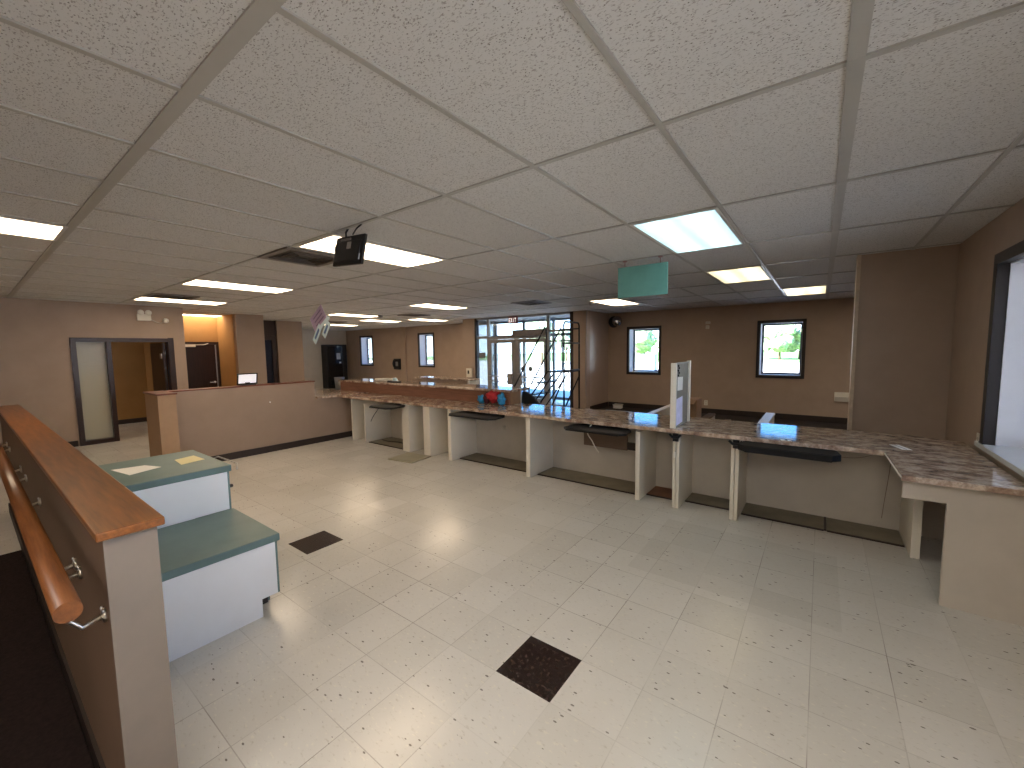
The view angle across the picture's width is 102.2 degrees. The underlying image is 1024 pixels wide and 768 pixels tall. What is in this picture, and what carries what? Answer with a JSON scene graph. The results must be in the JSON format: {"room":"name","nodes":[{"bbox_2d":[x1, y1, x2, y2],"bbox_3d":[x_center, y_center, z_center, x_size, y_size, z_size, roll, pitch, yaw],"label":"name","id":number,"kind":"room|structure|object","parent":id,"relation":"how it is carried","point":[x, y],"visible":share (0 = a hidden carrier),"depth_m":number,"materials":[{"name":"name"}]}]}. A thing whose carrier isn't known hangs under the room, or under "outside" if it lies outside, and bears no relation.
{"room":"bank teller area","nodes":[
{"label":"bank teller area","id":0,"kind":"room"},
{"bbox_2d":[0,404,177,767],"bbox_3d":[-3.026,0.838,2.674,4.865,1.069,0.149,3,6,37],"label":"wall","id":1,"kind":"structure","parent":0,"point":[116,672],"depth_m":1.30,"materials":[{"name":"beige paint"}]},
{"bbox_2d":[0,442,107,629],"bbox_3d":[-2.993,0.518,2.474,4.890,0.202,0.118,3,6,37],"label":"handrail","id":2,"kind":"object","parent":1,"relation":"attached to","point":[64,604],"visible":1,"depth_m":1.23,"materials":[{"name":"brown wood"}]},
{"bbox_2d":[76,342,105,437],"bbox_3d":[-8.318,-0.181,7.418,0.100,2.442,1.320,3,6,37],"label":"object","id":3,"kind":"structure","parent":0,"point":[87,352],"depth_m":7.83,"materials":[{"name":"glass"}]},
{"bbox_2d":[0,297,188,445],"bbox_3d":[-8.409,-0.048,5.745,0.140,2.462,6.320,3,6,37],"label":"wall","id":4,"kind":"structure","parent":0,"point":[36,374],"depth_m":6.81,"materials":[{"name":"beige paint"}]},
{"bbox_2d":[69,338,177,445],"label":"door frame","id":5,"kind":"structure","parent":4,"relation":"in","point":[159,363],"depth_m":7.40,"materials":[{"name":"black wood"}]},
{"bbox_2d":[136,310,168,323],"bbox_3d":[-6.705,-1.254,7.717,0.142,0.235,0.468,3,6,37],"label":"lamp","id":6,"kind":"object","parent":4,"relation":"attached to","point":[140,315],"visible":1,"depth_m":7.62,"materials":[{"name":"white plastic"}]},
{"bbox_2d":[97,342,147,420],"bbox_3d":[-10.343,-0.136,7.098,0.140,2.462,6.180,3,6,37],"label":"wall","id":7,"kind":"structure","parent":0,"point":[128,358],"depth_m":9.27,"materials":[{"name":"paint"}]},
{"bbox_2d":[105,417,146,425],"bbox_3d":[-10.263,1.044,7.149,0.020,0.100,6.180,3,6,37],"label":"baseboard","id":8,"kind":"structure","parent":7,"relation":"attached to","point":[143,419],"depth_m":9.32,"materials":[{"name":"plastic"}]},
{"bbox_2d":[143,342,168,390],"bbox_3d":[-8.205,-0.363,9.434,3.960,2.462,0.140,3,6,37],"label":"wall","id":9,"kind":"structure","parent":0,"point":[147,353],"depth_m":9.34,"materials":[{"name":"paint"}]},
{"bbox_2d":[183,315,217,341],"bbox_3d":[-7.702,-1.317,9.794,0.140,0.637,1.180,3,6,37],"label":"wall","id":10,"kind":"structure","parent":0,"point":[196,328],"depth_m":9.95,"materials":[{"name":"paint"}]},
{"bbox_2d":[185,342,221,388],"bbox_3d":[-7.541,-0.101,10.002,0.248,1.825,0.840,3,6,37],"label":"door","id":11,"kind":"structure","parent":10,"relation":"in","point":[202,358],"depth_m":10.03,"materials":[{"name":"brown wood"}]},
{"bbox_2d":[216,314,237,386],"bbox_3d":[-7.712,-0.476,10.683,3.250,2.462,0.100,3,6,37],"label":"wall","id":12,"kind":"structure","parent":0,"point":[225,332],"depth_m":9.95,"materials":[{"name":"paint"}]},
{"bbox_2d":[143,380,351,460],"bbox_3d":[-3.619,0.527,6.461,0.600,1.065,3.095,3,6,37],"label":"wall","id":13,"kind":"structure","parent":0,"point":[228,422],"depth_m":6.14,"materials":[{"name":"beige paint"}]},
{"bbox_2d":[237,373,257,385],"bbox_3d":[-3.997,-0.073,6.240,0.120,0.179,0.280,3,6,37],"label":"monitor","id":14,"kind":"object","parent":13,"relation":"on","point":[243,379],"visible":0.99,"depth_m":6.23,"materials":[{"name":"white plastic"}]},
{"bbox_2d":[315,389,366,398],"bbox_3d":[-3.549,0.203,7.760,1.464,0.090,0.890,3,6,37],"label":"ledge","id":15,"kind":"object","parent":13,"relation":"attached to","point":[326,393],"visible":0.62,"depth_m":7.55,"materials":[{"name":"stone"}]},
{"bbox_2d":[232,314,266,383],"bbox_3d":[-6.240,-0.429,9.898,0.150,2.462,0.600,3,6,37],"label":"wall","id":16,"kind":"structure","parent":0,"point":[249,340],"depth_m":9.79,"materials":[{"name":"beige paint"}]},
{"bbox_2d":[263,320,275,335],"bbox_3d":[-7.086,-1.561,11.427,0.120,0.442,1.000,3,6,37],"label":"wall stub header","id":17,"kind":"structure","parent":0,"point":[269,326],"depth_m":11.66,"materials":[{"name":"brown paint"}]},
{"bbox_2d":[264,336,278,382],"bbox_3d":[-7.061,-0.334,11.525,0.080,2.020,0.980,3,6,37],"label":"door","id":18,"kind":"structure","parent":17,"relation":"in","point":[270,341],"depth_m":11.76,"materials":[{"name":"brown wood"}]},
{"bbox_2d":[275,321,304,382],"bbox_3d":[-6.530,-0.619,12.178,0.150,2.462,0.720,3,6,37],"label":"wall","id":19,"kind":"structure","parent":0,"point":[289,340],"depth_m":12.08,"materials":[{"name":"beige paint"}]},
{"bbox_2d":[302,330,347,388],"bbox_3d":[-9.299,-0.892,15.856,0.300,2.462,6.320,3,6,37],"label":"wall","id":20,"kind":"structure","parent":0,"point":[312,355],"depth_m":17.18,"materials":[{"name":"paint"}]},
{"bbox_2d":[400,327,407,380],"bbox_3d":[-4.156,-0.967,15.905,0.280,2.462,0.080,3,6,37],"label":"wall","id":21,"kind":"structure","parent":0,"point":[403,341],"depth_m":15.84,"materials":[{"name":"beige paint"}]},
{"bbox_2d":[346,323,463,380],"bbox_3d":[-3.996,-0.982,16.059,8.550,2.462,0.360,3,6,37],"label":"wall","id":22,"kind":"structure","parent":0,"point":[448,338],"depth_m":15.76,"materials":[{"name":"beige paint"}]},
{"bbox_2d":[359,336,373,365],"bbox_3d":[-6.013,-1.402,17.504,0.910,1.260,0.362,3,6,37],"label":"window","id":23,"kind":"structure","parent":22,"relation":"in","point":[366,342],"depth_m":17.69,"materials":[{"name":"clear glass"}]},
{"bbox_2d":[392,359,400,369],"bbox_3d":[-4.473,-0.775,16.079,0.380,0.420,0.210,3,6,37],"label":"wall phone","id":24,"kind":"object","parent":22,"relation":"attached to","point":[396,363],"visible":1,"depth_m":16.04,"materials":[{"name":"black plastic"}]},
{"bbox_2d":[417,332,434,366],"bbox_3d":[-3.047,-1.255,15.296,0.870,1.260,0.362,3,6,37],"label":"window","id":25,"kind":"structure","parent":22,"relation":"in","point":[426,350],"depth_m":15.47,"materials":[{"name":"clear glass"}]},
{"bbox_2d":[463,319,479,377],"bbox_3d":[-1.203,-0.700,12.289,0.450,2.462,0.200,3,6,37],"label":"pier","id":26,"kind":"object","parent":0,"point":[468,324],"visible":0.43,"depth_m":12.17,"materials":[{"name":"beige paint"}]},
{"bbox_2d":[466,368,472,376],"bbox_3d":[-1.260,-0.331,12.211,0.220,0.260,0.048,3,6,37],"label":"control box","id":27,"kind":"object","parent":26,"relation":"attached to","point":[469,371],"visible":1,"depth_m":12.19,"materials":[{"name":"white plastic"}]},
{"bbox_2d":[479,317,569,400],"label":"window","id":28,"kind":"structure","parent":26,"relation":"attached to","point":[482,324],"depth_m":12.79,"materials":[{"name":"glass"}]},
{"bbox_2d":[474,310,589,408],"bbox_3d":[0.404,-0.620,11.080,3.585,2.462,0.220,3,6,37],"label":"window","id":29,"kind":"structure","parent":26,"relation":"attached to","point":[529,333],"depth_m":10.23,"materials":[{"name":"brown metal"}]},
{"bbox_2d":[489,339,513,386],"bbox_3d":[-0.293,-0.336,11.553,0.877,1.815,0.141,3,6,37],"label":"door","id":30,"kind":"structure","parent":29,"relation":"attached to","point":[510,377],"depth_m":11.49,"materials":[{"name":"metal"}]},
{"bbox_2d":[516,338,546,404],"bbox_3d":[0.518,-0.296,10.949,0.932,1.815,0.141,3,6,37],"label":"door","id":31,"kind":"structure","parent":29,"relation":"attached to","point":[520,382],"depth_m":10.99,"materials":[{"name":"metal"}]},
{"bbox_2d":[585,312,586,383],"bbox_3d":[1.779,-0.725,9.908,0.044,2.032,0.016,3,6,37],"label":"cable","id":32,"kind":"object","parent":29,"relation":"attached to","point":[586,312],"visible":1,"depth_m":9.91,"materials":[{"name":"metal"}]},
{"bbox_2d":[0,0,1023,330],"bbox_3d":[-3.106,-1.474,6.623,21.600,0.113,14.280,3,6,37],"label":"ceiling","id":33,"kind":"structure","parent":0,"point":[525,74],"depth_m":1.77,"materials":[{"name":"tile"}]},
{"bbox_2d":[0,216,67,240],"bbox_3d":[-3.674,-1.060,2.570,0.584,0.010,1.194,3,6,37],"label":"recessed light","id":34,"kind":"object","parent":33,"relation":"in","point":[8,226],"visible":0.97,"depth_m":2.92,"materials":[{"name":"white plastic"}]},
{"bbox_2d":[142,293,199,299],"bbox_3d":[-5.306,-1.361,6.441,0.580,0.019,0.580,3,6,37],"label":"ceiling vent","id":35,"kind":"object","parent":33,"relation":"in","point":[151,295],"visible":1,"depth_m":6.40,"materials":[{"name":"black plastic"}]},
{"bbox_2d":[132,297,226,304],"bbox_3d":[-5.636,-1.414,7.062,0.584,0.010,1.194,3,6,37],"label":"recessed light","id":36,"kind":"object","parent":33,"relation":"in","point":[138,298],"visible":0.89,"depth_m":7.06,"materials":[{"name":"white plastic"}]},
{"bbox_2d":[180,279,294,293],"bbox_3d":[-3.682,-1.317,5.607,0.584,0.010,1.194,3,6,37],"label":"recessed light","id":37,"kind":"object","parent":33,"relation":"in","point":[195,282],"visible":1,"depth_m":5.55,"materials":[{"name":"white plastic"}]},
{"bbox_2d":[257,246,333,266],"bbox_3d":[-1.964,-1.191,3.902,0.580,0.019,0.580,3,6,37],"label":"ceiling vent","id":38,"kind":"object","parent":33,"relation":"in","point":[287,254],"visible":0.91,"depth_m":3.85,"materials":[{"name":"grey metal"}]},
{"bbox_2d":[295,234,343,253],"bbox_3d":[-1.491,-1.164,3.441,0.598,0.010,0.347,3,6,37],"label":"recessed light","id":39,"kind":"object","parent":33,"relation":"in","point":[327,244],"depth_m":3.44,"materials":[{"name":"white plastic"}]},
{"bbox_2d":[310,304,330,343],"bbox_3d":[-3.312,-1.069,7.139,0.686,0.762,0.028,3,6,37],"label":"diamond sign","id":40,"kind":"object","parent":33,"relation":"hanging from","point":[319,319],"visible":1,"depth_m":7.14,"materials":[{"name":"metal"}]},
{"bbox_2d":[333,224,367,266],"bbox_3d":[-1.198,-1.002,3.051,0.403,0.276,0.069,3,6,37],"label":"screen","id":41,"kind":"object","parent":33,"relation":"hanging from","point":[349,250],"visible":1,"depth_m":3.02,"materials":[{"name":"black plastic"}]},
{"bbox_2d":[329,313,377,317],"bbox_3d":[-3.938,-1.715,10.345,0.584,0.010,1.194,3,6,37],"label":"recessed light","id":42,"kind":"object","parent":33,"relation":"in","point":[338,314],"visible":0.81,"depth_m":10.32,"materials":[{"name":"white plastic"}]},
{"bbox_2d":[332,314,377,316],"bbox_3d":[-3.938,-1.716,10.345,0.540,0.007,1.150,3,6,37],"label":"diffuser","id":43,"kind":"object","parent":42,"relation":"attached to","point":[351,315],"depth_m":10.33,"materials":[{"name":"white plastic"}]},
{"bbox_2d":[357,319,402,321],"bbox_3d":[-3.931,-1.888,12.386,0.584,0.010,1.194,3,6,37],"label":"recessed light","id":44,"kind":"object","parent":33,"relation":"in","point":[367,319],"visible":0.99,"depth_m":12.32,"materials":[{"name":"white plastic"}]},
{"bbox_2d":[361,320,400,321],"bbox_3d":[-3.931,-1.889,12.386,0.540,0.007,1.150,3,6,37],"label":"diffuser","id":45,"kind":"object","parent":44,"relation":"attached to","point":[361,320],"depth_m":12.51,"materials":[{"name":"white plastic"}]},
{"bbox_2d":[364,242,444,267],"bbox_3d":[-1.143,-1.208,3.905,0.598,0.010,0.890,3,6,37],"label":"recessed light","id":46,"kind":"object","parent":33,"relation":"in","point":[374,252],"depth_m":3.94,"materials":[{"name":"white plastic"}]},
{"bbox_2d":[397,314,430,316],"bbox_3d":[-2.479,-1.740,10.464,0.580,0.019,0.580,3,6,37],"label":"ceiling vent","id":47,"kind":"object","parent":33,"relation":"in","point":[410,315],"visible":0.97,"depth_m":10.44,"materials":[{"name":"black plastic"}]},
{"bbox_2d":[409,319,448,321],"bbox_3d":[-2.480,-1.900,12.290,0.584,0.010,1.194,3,6,37],"label":"recessed light","id":48,"kind":"object","parent":33,"relation":"in","point":[409,319],"visible":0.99,"depth_m":12.39,"materials":[{"name":"white plastic"}]},
{"bbox_2d":[409,303,465,309],"bbox_3d":[-1.495,-1.594,8.526,0.584,0.010,1.194,3,6,37],"label":"recessed light","id":49,"kind":"object","parent":33,"relation":"in","point":[426,305],"visible":1,"depth_m":8.47,"materials":[{"name":"white plastic"}]},
{"bbox_2d":[0,0,1023,330],"bbox_3d":[-3.025,-1.395,6.401,21.000,0.008,13.810,3,6,37],"label":"grid","id":50,"kind":"structure","parent":33,"relation":"attached to","point":[254,17],"depth_m":1.95,"materials":[{"name":"metal"}]},
{"bbox_2d":[508,316,517,323],"bbox_3d":[0.029,-1.722,11.052,0.280,0.212,0.065,3,6,37],"label":"exit sign","id":51,"kind":"object","parent":33,"relation":"hanging from","point":[513,319],"visible":1,"depth_m":11.02,"materials":[{"name":"white plastic"}]},
{"bbox_2d":[511,300,551,305],"bbox_3d":[0.377,-1.573,8.027,0.580,0.019,0.580,3,6,37],"label":"ceiling vent","id":52,"kind":"object","parent":33,"relation":"in","point":[533,302],"visible":1,"depth_m":7.99,"materials":[{"name":"black plastic"}]},
{"bbox_2d":[589,298,638,305],"bbox_3d":[2.041,-1.612,8.166,0.584,0.010,1.194,3,6,37],"label":"recessed light","id":53,"kind":"object","parent":33,"relation":"in","point":[613,302],"visible":1,"depth_m":8.13,"materials":[{"name":"white plastic"}]},
{"bbox_2d":[618,256,667,297],"bbox_3d":[1.313,-1.075,4.170,0.506,0.374,0.028,3,6,37],"label":"hanging sign","id":54,"kind":"object","parent":33,"relation":"hanging from","point":[648,279],"visible":1,"depth_m":4.16,"materials":[{"name":"teal plastic"}]},
{"bbox_2d":[630,208,744,253],"bbox_3d":[1.444,-1.192,3.306,0.584,0.010,1.194,3,6,37],"label":"recessed light","id":55,"kind":"object","parent":33,"relation":"in","point":[705,229],"visible":0.97,"depth_m":3.20,"materials":[{"name":"white plastic"}]},
{"bbox_2d":[705,266,771,283],"bbox_3d":[2.902,-1.377,5.252,0.584,0.010,1.194,3,6,37],"label":"recessed light","id":56,"kind":"object","parent":33,"relation":"in","point":[756,273],"visible":0.99,"depth_m":5.20,"materials":[{"name":"white plastic"}]},
{"bbox_2d":[782,285,827,295],"bbox_3d":[4.848,-1.537,6.834,0.584,0.010,1.194,3,6,37],"label":"recessed light","id":57,"kind":"object","parent":33,"relation":"in","point":[814,289],"visible":0.97,"depth_m":6.77,"materials":[{"name":"white plastic"}]},
{"bbox_2d":[0,388,1023,767],"bbox_3d":[-3.071,1.082,6.840,21.600,0.120,14.280,3,6,37],"label":"floor","id":58,"kind":"structure","parent":0,"point":[436,611],"depth_m":2.21,"materials":[{"name":"tile"}]},
{"bbox_2d":[0,550,93,767],"bbox_3d":[-2.634,1.500,1.045,4.750,0.011,2.092,3,6,37],"label":"floor mat","id":59,"kind":"object","parent":58,"relation":"on","point":[40,727],"visible":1,"depth_m":1.91,"materials":[{"name":"black carpet"}]},
{"bbox_2d":[98,450,279,661],"bbox_3d":[-2.172,0.963,2.651,1.451,0.799,0.723,3,6,37],"label":"counter","id":60,"kind":"object","parent":58,"relation":"on","point":[219,564],"visible":0.65,"depth_m":2.40,"materials":[{"name":"white laminate"}]},
{"bbox_2d":[112,465,158,474],"bbox_3d":[-2.512,0.569,2.774,0.264,0.002,0.184,2,5,27],"label":"paper sheet","id":61,"kind":"object","parent":60,"relation":"on","point":[130,470],"visible":1,"depth_m":2.75,"materials":[{"name":"white paper"}]},
{"bbox_2d":[175,455,203,464],"bbox_3d":[-2.341,0.548,2.992,0.240,0.002,0.148,3,6,37],"label":"paper note","id":62,"kind":"object","parent":60,"relation":"on","point":[193,458],"visible":1,"depth_m":2.99,"materials":[{"name":"yellow paper"}]},
{"bbox_2d":[321,345,347,388],"bbox_3d":[-7.526,-0.751,17.585,0.470,1.840,0.900,3,6,37],"label":"vending machine","id":63,"kind":"object","parent":58,"relation":"on","point":[334,357],"visible":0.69,"depth_m":17.31,"materials":[{"name":"black plastic"}]},
{"bbox_2d":[334,377,344,389],"bbox_3d":[-7.057,-0.029,16.914,0.400,0.500,0.400,3,6,37],"label":"waste bin","id":64,"kind":"object","parent":58,"relation":"on","point":[337,383],"visible":0.76,"depth_m":16.76,"materials":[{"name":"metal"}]},
{"bbox_2d":[369,437,402,448],"bbox_3d":[-1.913,0.990,6.939,0.970,0.013,0.464,3,6,37],"label":"base plate","id":65,"kind":"object","parent":58,"relation":"on","point":[397,444],"visible":0.52,"depth_m":6.96,"materials":[{"name":"plastic"}]},
{"bbox_2d":[388,452,430,463],"bbox_3d":[-1.474,1.064,5.967,0.460,0.018,0.400,2,6,30],"label":"panel","id":66,"kind":"object","parent":58,"relation":"on","point":[407,457],"visible":1,"depth_m":5.94,"materials":[{"name":"beige"}]},
{"bbox_2d":[338,378,528,404],"bbox_3d":[-1.604,0.474,7.212,4.300,0.990,0.480,3,6,37],"label":"raised bar","id":67,"kind":"object","parent":58,"relation":"on","point":[449,391],"visible":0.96,"depth_m":6.72,"materials":[{"name":"laminate"}]},
{"bbox_2d":[415,376,479,384],"bbox_3d":[-1.232,0.395,7.815,1.430,1.035,0.300,3,6,37],"label":"ledge","id":68,"kind":"object","parent":58,"relation":"on","point":[459,380],"visible":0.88,"depth_m":7.57,"materials":[{"name":"laminate"}]},
{"bbox_2d":[460,453,525,471],"bbox_3d":[-0.132,1.073,5.675,1.260,0.013,0.364,3,6,37],"label":"base plate","id":69,"kind":"object","parent":58,"relation":"on","point":[513,464],"visible":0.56,"depth_m":5.69,"materials":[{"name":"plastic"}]},
{"bbox_2d":[522,391,539,404],"bbox_3d":[0.444,0.552,6.487,0.564,0.900,0.593,3,6,37],"label":"office chair","id":70,"kind":"object","parent":58,"relation":"on","point":[527,398],"visible":0.06,"depth_m":6.28,"materials":[{"name":"black fabric"}]},
{"bbox_2d":[514,321,579,407],"bbox_3d":[0.738,-0.277,9.058,1.380,2.108,0.704,3,6,37],"label":"ladder","id":71,"kind":"object","parent":58,"relation":"on","point":[563,342],"visible":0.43,"depth_m":8.87,"materials":[{"name":"black metal"}]},
{"bbox_2d":[537,467,634,494],"bbox_3d":[0.936,1.127,4.873,1.275,0.013,0.374,3,6,37],"label":"base plate","id":72,"kind":"object","parent":58,"relation":"on","point":[615,484],"visible":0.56,"depth_m":4.85,"materials":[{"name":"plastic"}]},
{"bbox_2d":[647,404,669,414],"bbox_3d":[2.663,0.666,7.341,0.100,0.470,1.800,3,6,37],"label":"wall","id":73,"kind":"structure","parent":58,"relation":"on","point":[665,410],"depth_m":7.26,"materials":[{"name":"white paint"}]},
{"bbox_2d":[646,486,671,499],"bbox_3d":[1.636,1.158,4.389,0.315,0.013,0.314,3,6,37],"label":"base plate","id":74,"kind":"object","parent":58,"relation":"on","point":[657,491],"visible":0.56,"depth_m":4.39,"materials":[{"name":"wood"}]},
{"bbox_2d":[342,393,1023,625],"bbox_3d":[0.129,0.740,5.049,7.680,0.778,1.500,3,6,37],"label":"counter","id":75,"kind":"object","parent":58,"relation":"on","point":[948,491],"depth_m":3.73,"materials":[{"name":"laminate"}]},
{"bbox_2d":[369,403,404,409],"bbox_3d":[-1.873,0.330,6.288,0.520,0.043,0.414,3,6,37],"label":"keyboard tray","id":76,"kind":"object","parent":75,"relation":"in","point":[380,406],"visible":0.84,"depth_m":6.19,"materials":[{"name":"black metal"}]},
{"bbox_2d":[449,411,504,420],"bbox_3d":[-0.435,0.393,5.323,0.780,0.043,0.404,3,6,37],"label":"keyboard tray","id":77,"kind":"object","parent":75,"relation":"attached to","point":[463,414],"visible":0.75,"depth_m":5.22,"materials":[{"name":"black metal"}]},
{"bbox_2d":[477,390,505,404],"bbox_3d":[-0.300,0.198,5.834,0.517,0.216,0.148,3,6,37],"label":"cloth bundle","id":78,"kind":"object","parent":75,"relation":"on","point":[492,396],"visible":0.99,"depth_m":5.76,"materials":[{"name":"fabric"}]},
{"bbox_2d":[564,424,630,436],"bbox_3d":[0.900,0.461,4.298,0.689,0.043,0.374,3,6,37],"label":"keyboard tray","id":79,"kind":"object","parent":75,"relation":"attached to","point":[585,428],"visible":0.87,"depth_m":4.22,"materials":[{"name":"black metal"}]},
{"bbox_2d":[584,433,635,450],"bbox_3d":[1.098,0.564,4.638,0.630,0.312,0.030,3,6,37],"label":"board","id":80,"kind":"object","parent":75,"relation":"hanging from","point":[620,442],"visible":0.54,"depth_m":4.63,"materials":[{"name":"wood"}]},
{"bbox_2d":[670,361,690,428],"bbox_3d":[1.689,0.090,4.113,0.052,0.632,0.512,3,6,40],"label":"divider","id":81,"kind":"object","parent":75,"relation":"on","point":[680,390],"visible":1,"depth_m":4.05,"materials":[{"name":"white plastic"}]},
{"bbox_2d":[342,393,1023,496],"bbox_3d":[0.110,0.369,5.028,7.645,0.036,1.500,3,6,37],"label":"countertop","id":82,"kind":"structure","parent":75,"relation":"on","point":[932,461],"depth_m":3.48,"materials":[{"name":"stone"}]},
{"bbox_2d":[738,441,840,462],"bbox_3d":[2.217,0.530,3.331,0.679,0.053,0.314,3,6,37],"label":"keyboard tray","id":83,"kind":"object","parent":75,"relation":"attached to","point":[823,455],"visible":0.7,"depth_m":3.23,"materials":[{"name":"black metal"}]},
{"bbox_2d":[690,397,701,417],"bbox_3d":[2.877,0.590,6.836,0.360,0.700,0.539,3,6,37],"label":"cardboard box","id":84,"kind":"object","parent":58,"relation":"on","point":[695,402],"visible":0.23,"depth_m":6.70,"materials":[{"name":"brown cardboard"}]},
{"bbox_2d":[685,493,729,509],"bbox_3d":[1.995,1.174,4.140,0.430,0.013,0.284,3,6,37],"label":"base plate","id":85,"kind":"object","parent":58,"relation":"on","point":[706,500],"visible":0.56,"depth_m":4.14,"materials":[{"name":"wood"}]},
{"bbox_2d":[701,413,715,418],"bbox_3d":[3.043,0.742,6.500,0.110,0.450,0.900,3,6,37],"label":"wall","id":86,"kind":"structure","parent":58,"relation":"on","point":[709,415],"depth_m":6.62,"materials":[{"name":"paint"}]},
{"bbox_2d":[758,412,774,423],"bbox_3d":[3.833,0.752,6.253,0.130,0.450,1.450,3,6,37],"label":"wall","id":87,"kind":"structure","parent":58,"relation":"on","point":[768,417],"depth_m":6.36,"materials":[{"name":"paint"}]},
{"bbox_2d":[741,503,826,530],"bbox_3d":[2.466,1.200,3.762,0.629,0.014,0.329,3,6,37],"label":"base plate","id":88,"kind":"object","parent":58,"relation":"on","point":[805,520],"visible":1,"depth_m":3.73,"materials":[{"name":"wood"}]},
{"bbox_2d":[826,517,904,547],"bbox_3d":[2.909,1.222,3.432,0.475,0.013,0.329,3,6,37],"label":"base plate","id":89,"kind":"object","parent":58,"relation":"on","point":[852,529],"visible":1,"depth_m":3.41,"materials":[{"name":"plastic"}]},
{"bbox_2d":[590,311,608,405],"bbox_3d":[2.157,-0.602,10.582,0.180,2.462,1.080,3,6,37],"label":"wall","id":90,"kind":"structure","parent":0,"point":[598,321],"depth_m":10.49,"materials":[{"name":"beige paint"}]},
{"bbox_2d":[590,402,607,408],"bbox_3d":[2.248,0.569,10.619,0.015,0.120,1.050,3,6,37],"label":"baseboard","id":91,"kind":"structure","parent":90,"relation":"attached to","point":[605,404],"depth_m":10.61,"materials":[{"name":"plastic"}]},
{"bbox_2d":[608,298,853,417],"bbox_3d":[6.162,-0.479,8.496,8.900,2.462,0.360,3,6,37],"label":"wall","id":92,"kind":"structure","parent":0,"point":[722,356],"depth_m":9.14,"materials":[{"name":"beige paint"}]},
{"bbox_2d":[608,316,621,327],"bbox_3d":[2.643,-1.608,10.672,0.391,0.300,0.204,3,6,37],"label":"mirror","id":93,"kind":"object","parent":92,"relation":"attached to","point":[614,321],"visible":1,"depth_m":10.58,"materials":[{"name":"black plastic"}]},
{"bbox_2d":[626,325,661,374],"bbox_3d":[3.399,-0.852,10.504,0.865,1.210,0.362,3,6,37],"label":"window","id":94,"kind":"structure","parent":92,"relation":"in","point":[631,331],"depth_m":10.59,"materials":[{"name":"brown metal"}]},
{"bbox_2d":[608,402,847,423],"bbox_3d":[4.744,0.636,9.429,5.400,0.120,0.015,3,6,37],"label":"baseboard","id":95,"kind":"structure","parent":92,"relation":"attached to","point":[838,420],"depth_m":9.03,"materials":[{"name":"plastic"}]},
{"bbox_2d":[755,319,806,378],"bbox_3d":[5.713,-0.742,8.780,0.860,1.220,0.362,3,6,37],"label":"window","id":96,"kind":"structure","parent":92,"relation":"in","point":[761,325],"depth_m":8.77,"materials":[{"name":"brown metal"}]},
{"bbox_2d":[834,392,848,401],"bbox_3d":[6.469,0.255,8.085,0.260,0.180,0.040,3,6,37],"label":"pocket","id":97,"kind":"object","parent":92,"relation":"attached to","point":[838,396],"visible":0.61,"depth_m":8.09,"materials":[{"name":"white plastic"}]},
{"bbox_2d":[852,244,959,439],"bbox_3d":[3.928,-0.073,4.055,0.890,2.462,0.140,3,6,37],"label":"wall partition","id":98,"kind":"structure","parent":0,"point":[907,298],"depth_m":4.01,"materials":[{"name":"beige paint"}]},
{"bbox_2d":[847,255,861,429],"bbox_3d":[3.563,-0.086,4.327,0.030,2.452,0.180,3,6,37],"label":"trim","id":99,"kind":"structure","parent":98,"relation":"attached to","point":[858,259],"depth_m":4.24,"materials":[{"name":"grey metal"}]},
{"bbox_2d":[945,198,1023,482],"bbox_3d":[1.524,0.292,0.139,0.360,2.462,9.200,3,6,37],"label":"wall","id":100,"kind":"structure","parent":0,"point":[977,253],"depth_m":3.29,"materials":[{"name":"beige paint"}]},
{"bbox_2d":[974,240,1023,477],"bbox_3d":[2.899,-0.135,2.007,0.380,1.360,2.190,3,6,37],"label":"window","id":101,"kind":"structure","parent":100,"relation":"in","point":[1001,438],"depth_m":2.82,"materials":[{"name":"brown metal"}]},
{"label":"outside","id":102,"kind":"structure","parent":0,"visible":0},
{"bbox_2d":[498,351,799,362],"bbox_3d":[47.195,-6.285,88.104,150.000,0.160,102.000,3,6,37],"label":"lawn","id":103,"kind":"structure","parent":102,"point":[769,356],"depth_m":72.05,"materials":[{"name":"green plant"}]},
{"bbox_2d":[556,331,569,360],"bbox_3d":[6.968,-5.117,54.187,3.862,4.375,4.363,3,6,37],"label":"tree","id":104,"kind":"object","parent":103,"relation":"on","point":[567,346],"visible":0.21,"depth_m":52.78,"materials":[{"name":"green plant"}]},
{"bbox_2d":[635,331,656,353],"bbox_3d":[17.494,-5.872,56.115,4.174,5.269,5.302,3,6,37],"label":"tree","id":105,"kind":"object","parent":103,"relation":"on","point":[645,340],"visible":0.65,"depth_m":54.67,"materials":[{"name":"green plant"}]},
{"bbox_2d":[764,325,797,359],"bbox_3d":[32.538,-5.354,50.193,4.803,4.829,3.591,-5,6,-40],"label":"tree","id":106,"kind":"object","parent":103,"relation":"on","point":[780,337],"visible":0.93,"depth_m":49.08,"materials":[{"name":"green plant"}]},
{"bbox_2d":[786,327,800,358],"bbox_3d":[35.214,-5.033,50.816,3.037,4.010,3.517,-5,6,-39],"label":"tree","id":107,"kind":"object","parent":103,"relation":"on","point":[795,346],"visible":0.27,"depth_m":50.58,"materials":[{"name":"green plant"}]},
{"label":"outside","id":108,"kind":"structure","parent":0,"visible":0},
{"bbox_2d":[498,361,798,400],"bbox_3d":[5.545,-1.044,32.514,150.000,0.150,37.320,3,6,37],"label":"paving","id":109,"kind":"object","parent":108,"point":[504,367],"visible":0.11,"depth_m":29.41,"materials":[{"name":"concrete"}]},
{"bbox_2d":[526,321,557,363],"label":"window","id":110,"kind":"structure","parent":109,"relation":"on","point":[529,325],"depth_m":43.68,"materials":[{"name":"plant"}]},
{"bbox_2d":[639,354,656,369],"bbox_3d":[9.663,-1.492,29.386,1.100,1.240,0.720,3,6,37],"label":"cabinet","id":111,"kind":"object","parent":109,"relation":"on","point":[646,361],"visible":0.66,"depth_m":29.07,"materials":[{"name":"white"}]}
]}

